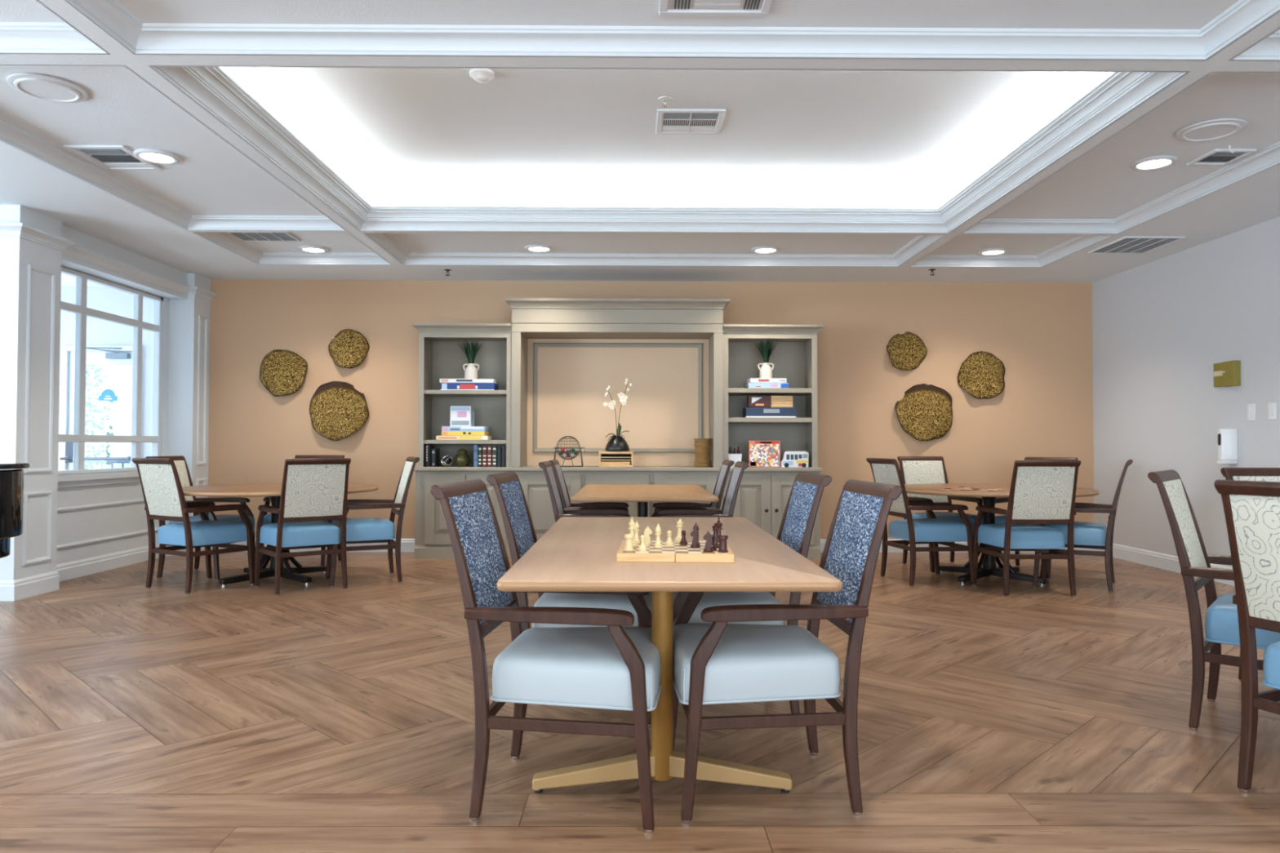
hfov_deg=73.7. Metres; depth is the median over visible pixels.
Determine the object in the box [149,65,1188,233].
trim
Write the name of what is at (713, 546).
pawn
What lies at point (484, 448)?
book
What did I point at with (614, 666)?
armchair
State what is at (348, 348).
disc
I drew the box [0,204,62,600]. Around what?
wall column
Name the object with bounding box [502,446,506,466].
book
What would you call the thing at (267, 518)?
armchair
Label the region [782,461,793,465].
print
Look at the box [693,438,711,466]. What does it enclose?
woven basket
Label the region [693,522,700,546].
bishop
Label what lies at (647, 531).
knight
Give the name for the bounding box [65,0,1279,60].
trim
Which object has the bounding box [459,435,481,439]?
print
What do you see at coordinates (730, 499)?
armchair
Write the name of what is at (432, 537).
base cabinet
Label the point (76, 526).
wall
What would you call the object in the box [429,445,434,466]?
book
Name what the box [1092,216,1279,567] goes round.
wall
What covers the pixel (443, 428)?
game box
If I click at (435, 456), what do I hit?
book
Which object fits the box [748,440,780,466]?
box
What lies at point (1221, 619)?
armchair
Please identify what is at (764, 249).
recessed light
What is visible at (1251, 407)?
light switch
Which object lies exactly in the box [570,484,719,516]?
table
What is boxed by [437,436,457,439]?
print
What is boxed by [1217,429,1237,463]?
soap dispenser
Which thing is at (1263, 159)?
trim
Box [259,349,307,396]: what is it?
disc
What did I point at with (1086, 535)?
armchair
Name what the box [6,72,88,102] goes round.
ceiling speaker
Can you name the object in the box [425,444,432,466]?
book
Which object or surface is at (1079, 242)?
trim
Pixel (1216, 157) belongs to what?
ceiling vent
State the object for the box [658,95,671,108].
sprinkler
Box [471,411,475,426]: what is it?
box
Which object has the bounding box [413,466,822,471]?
countertop
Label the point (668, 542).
pawn
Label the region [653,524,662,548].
bishop
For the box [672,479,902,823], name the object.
armchair
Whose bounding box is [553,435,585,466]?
cage
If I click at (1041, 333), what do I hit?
wall
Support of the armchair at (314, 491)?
on the floor
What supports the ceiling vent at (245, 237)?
in the ceiling
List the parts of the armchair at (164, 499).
leg, crest rail, backrest, rail, armrest, leg, seat, leg, armrest, leg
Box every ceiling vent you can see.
[63,144,162,170]
[226,231,301,241]
[655,108,725,134]
[658,0,773,16]
[1087,235,1185,253]
[1186,148,1257,165]
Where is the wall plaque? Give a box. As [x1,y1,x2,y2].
[1213,360,1240,386]
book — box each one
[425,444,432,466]
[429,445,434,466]
[431,448,439,466]
[473,444,480,466]
[478,446,482,466]
[482,446,487,466]
[487,446,492,466]
[492,446,497,466]
[497,446,502,466]
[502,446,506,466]
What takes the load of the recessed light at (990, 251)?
in the ceiling
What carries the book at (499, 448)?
on the countertop
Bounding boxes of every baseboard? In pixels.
[56,543,167,582]
[210,538,1093,552]
[1093,542,1235,586]
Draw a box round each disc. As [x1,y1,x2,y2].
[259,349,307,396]
[309,381,368,440]
[328,328,369,368]
[886,331,927,370]
[895,383,952,440]
[957,351,1004,399]
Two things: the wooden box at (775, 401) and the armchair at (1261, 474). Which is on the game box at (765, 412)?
the wooden box at (775, 401)
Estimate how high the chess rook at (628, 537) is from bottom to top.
0.053 m
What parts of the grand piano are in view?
lid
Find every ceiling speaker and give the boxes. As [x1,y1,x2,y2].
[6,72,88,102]
[1175,118,1247,141]
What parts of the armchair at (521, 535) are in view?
crest rail, leg, backrest, leg, seat, leg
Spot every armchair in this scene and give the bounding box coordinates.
[131,457,254,595]
[145,455,255,580]
[254,457,351,595]
[260,454,344,565]
[325,456,419,587]
[430,479,661,833]
[486,471,651,727]
[538,461,628,522]
[548,459,630,516]
[650,459,734,517]
[657,461,749,517]
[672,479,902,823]
[673,471,831,713]
[866,457,976,586]
[897,456,983,573]
[973,460,1080,597]
[995,457,1077,579]
[1032,458,1133,592]
[1147,469,1279,731]
[1213,480,1279,793]
[1220,467,1279,682]
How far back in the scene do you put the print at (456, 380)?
8.24 m
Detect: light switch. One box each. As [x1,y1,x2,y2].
[1247,404,1255,421]
[1267,402,1276,420]
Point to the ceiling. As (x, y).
(396, 136)
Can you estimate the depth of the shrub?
12.41 m
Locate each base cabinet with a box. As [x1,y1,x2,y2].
[413,471,511,558]
[512,471,723,541]
[723,471,820,559]
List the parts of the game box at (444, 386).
title panel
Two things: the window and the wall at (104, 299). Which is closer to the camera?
the window
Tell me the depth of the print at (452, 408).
8.28 m
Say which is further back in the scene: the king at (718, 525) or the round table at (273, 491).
the round table at (273, 491)
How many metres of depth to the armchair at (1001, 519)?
7.47 m
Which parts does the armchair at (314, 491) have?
leg, armrest, leg, seat, rail, backrest, crest rail, leg, leg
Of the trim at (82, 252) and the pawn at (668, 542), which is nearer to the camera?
the pawn at (668, 542)
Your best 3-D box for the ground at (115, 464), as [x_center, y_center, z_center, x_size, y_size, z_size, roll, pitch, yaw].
[-18.276,1.912,34.524,44.000,0.150,50.600,0,-1,0]
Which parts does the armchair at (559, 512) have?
crest rail, leg, backrest, leg, armrest, armrest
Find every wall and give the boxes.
[56,266,169,564]
[57,286,151,470]
[208,279,1093,538]
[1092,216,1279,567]
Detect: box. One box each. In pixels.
[435,435,492,439]
[440,378,497,384]
[440,382,497,390]
[441,426,488,431]
[441,431,488,435]
[449,405,471,426]
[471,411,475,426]
[742,407,795,417]
[745,382,788,388]
[746,377,786,383]
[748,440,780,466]
[770,395,792,407]
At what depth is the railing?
11.32 m
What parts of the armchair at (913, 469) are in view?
leg, crest rail, armrest, backrest, leg, rail, seat, leg, armrest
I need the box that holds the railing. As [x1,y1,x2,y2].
[84,460,129,469]
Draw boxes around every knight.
[644,525,652,545]
[689,528,700,548]
[702,531,713,551]
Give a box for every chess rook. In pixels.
[623,533,634,551]
[717,535,728,552]
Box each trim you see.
[0,0,108,53]
[0,64,346,231]
[0,222,216,301]
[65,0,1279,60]
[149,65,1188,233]
[166,273,210,555]
[191,231,391,264]
[362,232,945,266]
[909,235,1113,266]
[960,71,1279,233]
[1229,28,1279,61]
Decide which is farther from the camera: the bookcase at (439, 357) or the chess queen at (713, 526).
the bookcase at (439, 357)
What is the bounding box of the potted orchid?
[603,378,631,451]
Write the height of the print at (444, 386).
0.057 m
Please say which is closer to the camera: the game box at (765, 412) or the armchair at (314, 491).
the armchair at (314, 491)
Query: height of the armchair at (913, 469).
0.986 m
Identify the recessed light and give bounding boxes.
[133,148,180,164]
[298,245,328,253]
[524,244,553,252]
[751,245,779,253]
[977,248,1008,255]
[1129,155,1177,170]
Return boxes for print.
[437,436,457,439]
[441,383,447,389]
[451,407,469,410]
[451,420,469,425]
[456,379,472,381]
[457,411,466,417]
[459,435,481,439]
[461,426,484,428]
[771,383,777,386]
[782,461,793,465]
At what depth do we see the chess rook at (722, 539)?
2.71 m
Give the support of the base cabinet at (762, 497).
on the floor
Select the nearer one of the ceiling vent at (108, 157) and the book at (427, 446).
the ceiling vent at (108, 157)
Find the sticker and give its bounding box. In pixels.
[98,389,117,400]
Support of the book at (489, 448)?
on the countertop
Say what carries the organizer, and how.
on the countertop
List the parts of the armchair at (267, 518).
leg, armrest, seat, crest rail, leg, leg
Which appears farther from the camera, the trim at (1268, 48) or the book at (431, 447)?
the book at (431, 447)
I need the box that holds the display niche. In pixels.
[504,297,729,467]
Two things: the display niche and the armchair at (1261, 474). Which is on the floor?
the armchair at (1261, 474)
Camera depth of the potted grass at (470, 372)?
8.35 m
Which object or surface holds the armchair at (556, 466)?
on the floor
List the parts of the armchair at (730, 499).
armrest, armrest, leg, backrest, leg, crest rail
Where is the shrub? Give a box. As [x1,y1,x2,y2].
[84,364,115,469]
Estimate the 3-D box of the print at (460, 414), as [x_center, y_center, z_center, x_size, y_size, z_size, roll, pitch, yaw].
[-1.727,-0.120,8.281,0.090,0.060,0.002,0,-1,0]
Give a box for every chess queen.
[675,519,684,541]
[711,523,716,542]
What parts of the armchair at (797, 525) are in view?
leg, seat, leg, backrest, leg, crest rail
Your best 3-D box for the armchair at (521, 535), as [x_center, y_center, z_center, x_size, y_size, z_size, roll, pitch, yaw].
[-0.266,0.682,3.594,0.676,0.969,0.568,0,-1,3]
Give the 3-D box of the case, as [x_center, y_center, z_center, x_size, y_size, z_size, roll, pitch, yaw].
[1.156,-0.241,8.316,0.214,0.113,0.122,0,-1,0]
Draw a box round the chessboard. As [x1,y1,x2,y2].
[616,540,733,562]
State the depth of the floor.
3.23 m
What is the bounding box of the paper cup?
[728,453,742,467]
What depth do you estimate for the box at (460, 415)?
8.28 m
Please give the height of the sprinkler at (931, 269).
0.055 m
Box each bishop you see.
[634,520,640,544]
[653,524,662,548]
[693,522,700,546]
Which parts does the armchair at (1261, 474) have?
leg, crest rail, backrest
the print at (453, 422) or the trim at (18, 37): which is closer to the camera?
the trim at (18, 37)
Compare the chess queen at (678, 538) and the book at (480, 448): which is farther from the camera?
the book at (480, 448)
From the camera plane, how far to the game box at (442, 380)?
8.24 m
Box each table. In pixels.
[182,483,378,586]
[496,516,842,793]
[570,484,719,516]
[904,483,1099,585]
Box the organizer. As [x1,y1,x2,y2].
[599,451,633,466]
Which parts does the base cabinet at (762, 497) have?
door, door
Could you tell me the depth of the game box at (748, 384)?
8.26 m
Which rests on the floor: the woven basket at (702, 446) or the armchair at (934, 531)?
the armchair at (934, 531)
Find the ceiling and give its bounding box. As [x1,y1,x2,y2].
[0,0,1279,286]
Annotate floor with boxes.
[0,551,1279,852]
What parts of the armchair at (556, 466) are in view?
crest rail, leg, backrest, leg, armrest, armrest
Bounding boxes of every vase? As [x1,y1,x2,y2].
[462,363,479,378]
[757,362,773,377]
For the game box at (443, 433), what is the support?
on the game box at (437, 437)
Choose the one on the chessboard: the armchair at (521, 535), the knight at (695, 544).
the knight at (695, 544)
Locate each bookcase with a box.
[411,323,511,466]
[723,324,824,467]
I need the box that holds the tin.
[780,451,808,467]
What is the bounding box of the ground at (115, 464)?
[84,462,129,469]
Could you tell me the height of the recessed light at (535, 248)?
0.020 m
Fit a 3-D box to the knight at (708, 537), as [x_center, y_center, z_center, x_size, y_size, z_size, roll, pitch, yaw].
[0.219,0.368,2.740,0.033,0.066,0.032,0,-1,0]
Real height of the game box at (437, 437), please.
0.039 m
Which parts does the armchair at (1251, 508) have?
armrest, leg, crest rail, backrest, rail, seat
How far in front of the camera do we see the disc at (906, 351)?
8.66 m
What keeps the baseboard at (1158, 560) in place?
attached to the wall at (1160, 326)
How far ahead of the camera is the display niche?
8.67 m
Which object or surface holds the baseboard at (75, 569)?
attached to the wall at (76, 526)
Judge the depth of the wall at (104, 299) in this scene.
9.08 m
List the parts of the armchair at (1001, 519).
seat, armrest, leg, leg, crest rail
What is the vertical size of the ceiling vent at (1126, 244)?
0.014 m
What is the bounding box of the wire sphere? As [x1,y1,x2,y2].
[440,454,453,466]
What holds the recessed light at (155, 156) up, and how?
in the ceiling
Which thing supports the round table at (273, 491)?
on the floor
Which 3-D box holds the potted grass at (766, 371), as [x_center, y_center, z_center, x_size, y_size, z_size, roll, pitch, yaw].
[1.241,-0.667,8.388,0.344,0.400,0.197,0,-1,0]
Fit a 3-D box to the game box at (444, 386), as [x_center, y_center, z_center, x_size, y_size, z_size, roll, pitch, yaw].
[-1.667,-0.384,8.366,0.515,0.071,0.262,0,-1,0]
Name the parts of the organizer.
panel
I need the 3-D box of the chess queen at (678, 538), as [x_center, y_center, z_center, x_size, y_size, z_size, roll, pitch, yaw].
[0.142,0.368,3.034,0.037,0.078,0.037,0,-1,0]
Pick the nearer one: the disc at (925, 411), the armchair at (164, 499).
the armchair at (164, 499)
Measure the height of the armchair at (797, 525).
0.969 m
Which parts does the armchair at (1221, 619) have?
crest rail, leg, backrest, leg, rail, armrest, armrest, seat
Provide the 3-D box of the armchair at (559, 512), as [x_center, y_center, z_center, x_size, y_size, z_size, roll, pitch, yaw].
[-0.360,0.734,6.053,0.676,0.969,0.567,0,-1,0]
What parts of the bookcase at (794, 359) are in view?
panel, panel, shelf, shelf, cornice, panel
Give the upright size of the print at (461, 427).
0.020 m
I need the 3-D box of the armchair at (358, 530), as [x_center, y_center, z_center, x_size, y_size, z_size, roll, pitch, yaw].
[-2.160,0.739,6.885,0.676,0.986,0.568,1,-1,-23]
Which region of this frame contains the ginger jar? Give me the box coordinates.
[454,448,470,466]
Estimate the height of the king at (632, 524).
0.102 m
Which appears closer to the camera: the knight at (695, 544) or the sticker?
the knight at (695, 544)
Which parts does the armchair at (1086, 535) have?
leg, seat, armrest, armrest, leg, leg, backrest, crest rail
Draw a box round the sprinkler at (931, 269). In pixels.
[928,268,935,275]
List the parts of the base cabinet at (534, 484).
door, door, door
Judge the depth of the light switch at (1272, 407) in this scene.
6.26 m
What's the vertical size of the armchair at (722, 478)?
0.969 m
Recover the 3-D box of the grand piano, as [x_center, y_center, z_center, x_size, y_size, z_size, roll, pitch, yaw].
[-3.928,0.668,3.881,1.805,0.992,1.105,0,-1,0]
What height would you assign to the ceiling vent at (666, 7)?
0.014 m
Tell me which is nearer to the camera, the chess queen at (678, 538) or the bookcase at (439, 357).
the chess queen at (678, 538)
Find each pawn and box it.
[638,535,647,551]
[665,530,673,545]
[679,529,688,545]
[711,534,716,550]
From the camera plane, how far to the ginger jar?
8.27 m
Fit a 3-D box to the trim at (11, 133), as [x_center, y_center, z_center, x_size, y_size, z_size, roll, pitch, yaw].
[-2.907,-1.613,5.220,1.248,0.096,2.913,0,-1,0]
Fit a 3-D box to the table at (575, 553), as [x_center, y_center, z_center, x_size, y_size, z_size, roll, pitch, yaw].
[0.073,0.801,3.334,0.949,0.720,2.059,0,-1,0]
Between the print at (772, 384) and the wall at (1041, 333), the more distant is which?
the wall at (1041, 333)
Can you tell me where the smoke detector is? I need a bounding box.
[469,68,494,83]
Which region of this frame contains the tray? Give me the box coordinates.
[1217,460,1237,463]
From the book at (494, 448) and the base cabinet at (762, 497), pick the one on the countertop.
the book at (494, 448)
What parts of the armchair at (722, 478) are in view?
leg, armrest, armrest, leg, backrest, leg, crest rail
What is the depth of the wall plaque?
6.67 m
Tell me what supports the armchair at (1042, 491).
on the floor
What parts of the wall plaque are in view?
panel, panel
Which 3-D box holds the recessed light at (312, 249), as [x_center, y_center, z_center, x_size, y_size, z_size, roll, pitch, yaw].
[-2.947,-1.597,7.703,0.256,0.020,0.256,0,-1,0]
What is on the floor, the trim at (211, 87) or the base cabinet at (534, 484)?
the base cabinet at (534, 484)
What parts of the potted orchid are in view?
stem, stem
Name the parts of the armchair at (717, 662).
leg, leg, seat, armrest, leg, rail, backrest, leg, crest rail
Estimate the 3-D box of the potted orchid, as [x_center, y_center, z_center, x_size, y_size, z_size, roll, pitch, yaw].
[-0.219,-0.111,8.303,0.281,0.706,0.240,0,-1,0]
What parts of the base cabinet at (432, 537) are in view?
door, door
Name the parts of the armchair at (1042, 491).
leg, armrest, leg, seat, rail, leg, backrest, crest rail, leg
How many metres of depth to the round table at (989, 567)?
6.89 m
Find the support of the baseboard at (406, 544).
attached to the wall at (1041, 333)
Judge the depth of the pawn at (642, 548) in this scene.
2.75 m
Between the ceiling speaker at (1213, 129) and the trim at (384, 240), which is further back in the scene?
the trim at (384, 240)
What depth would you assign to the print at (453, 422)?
8.28 m
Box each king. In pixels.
[627,516,637,547]
[714,517,722,548]
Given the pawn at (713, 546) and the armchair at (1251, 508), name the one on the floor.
the armchair at (1251, 508)
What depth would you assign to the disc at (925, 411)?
8.65 m
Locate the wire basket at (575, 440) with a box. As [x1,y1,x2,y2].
[555,435,580,459]
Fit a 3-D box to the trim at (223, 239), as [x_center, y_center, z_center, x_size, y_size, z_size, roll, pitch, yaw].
[-2.924,-1.568,7.337,1.248,0.096,1.218,0,-1,0]
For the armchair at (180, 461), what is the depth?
7.25 m
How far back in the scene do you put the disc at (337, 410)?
8.61 m
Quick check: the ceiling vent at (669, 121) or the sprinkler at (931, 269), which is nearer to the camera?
the ceiling vent at (669, 121)
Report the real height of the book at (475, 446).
0.213 m
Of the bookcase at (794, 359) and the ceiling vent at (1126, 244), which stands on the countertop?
the bookcase at (794, 359)
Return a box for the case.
[746,395,770,407]
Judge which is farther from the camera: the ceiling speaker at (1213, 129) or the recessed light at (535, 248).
the recessed light at (535, 248)
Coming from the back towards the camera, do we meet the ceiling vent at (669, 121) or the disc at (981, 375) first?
the disc at (981, 375)
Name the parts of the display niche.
cornice, panel, panel moulding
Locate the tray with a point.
(1218, 461)
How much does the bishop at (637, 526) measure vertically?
0.079 m
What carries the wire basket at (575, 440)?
on the cage
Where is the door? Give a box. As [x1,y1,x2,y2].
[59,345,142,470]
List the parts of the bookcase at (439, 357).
panel, cornice, shelf, shelf, panel, panel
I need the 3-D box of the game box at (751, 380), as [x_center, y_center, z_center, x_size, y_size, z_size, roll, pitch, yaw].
[1.243,-0.444,8.381,0.350,0.043,0.242,0,-1,0]
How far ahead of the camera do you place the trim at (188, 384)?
8.35 m
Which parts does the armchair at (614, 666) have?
crest rail, leg, backrest, rail, leg, armrest, seat, armrest, leg, leg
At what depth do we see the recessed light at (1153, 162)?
5.28 m
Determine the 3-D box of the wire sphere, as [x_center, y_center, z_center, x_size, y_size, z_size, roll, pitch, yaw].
[-1.876,0.329,8.280,0.100,0.108,0.119,-1,-2,37]
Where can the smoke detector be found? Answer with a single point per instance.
(479, 75)
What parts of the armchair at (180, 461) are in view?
leg, crest rail, backrest, leg, armrest, seat, leg, armrest, leg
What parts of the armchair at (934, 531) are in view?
leg, crest rail, backrest, rail, leg, armrest, seat, leg, armrest, leg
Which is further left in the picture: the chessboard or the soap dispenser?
the chessboard
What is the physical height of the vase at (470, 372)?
0.157 m
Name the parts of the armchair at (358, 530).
leg, seat, armrest, armrest, rail, leg, backrest, leg, crest rail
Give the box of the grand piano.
[0,462,31,558]
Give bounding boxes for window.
[57,266,163,475]
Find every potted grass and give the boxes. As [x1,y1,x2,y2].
[453,339,486,378]
[752,338,780,377]

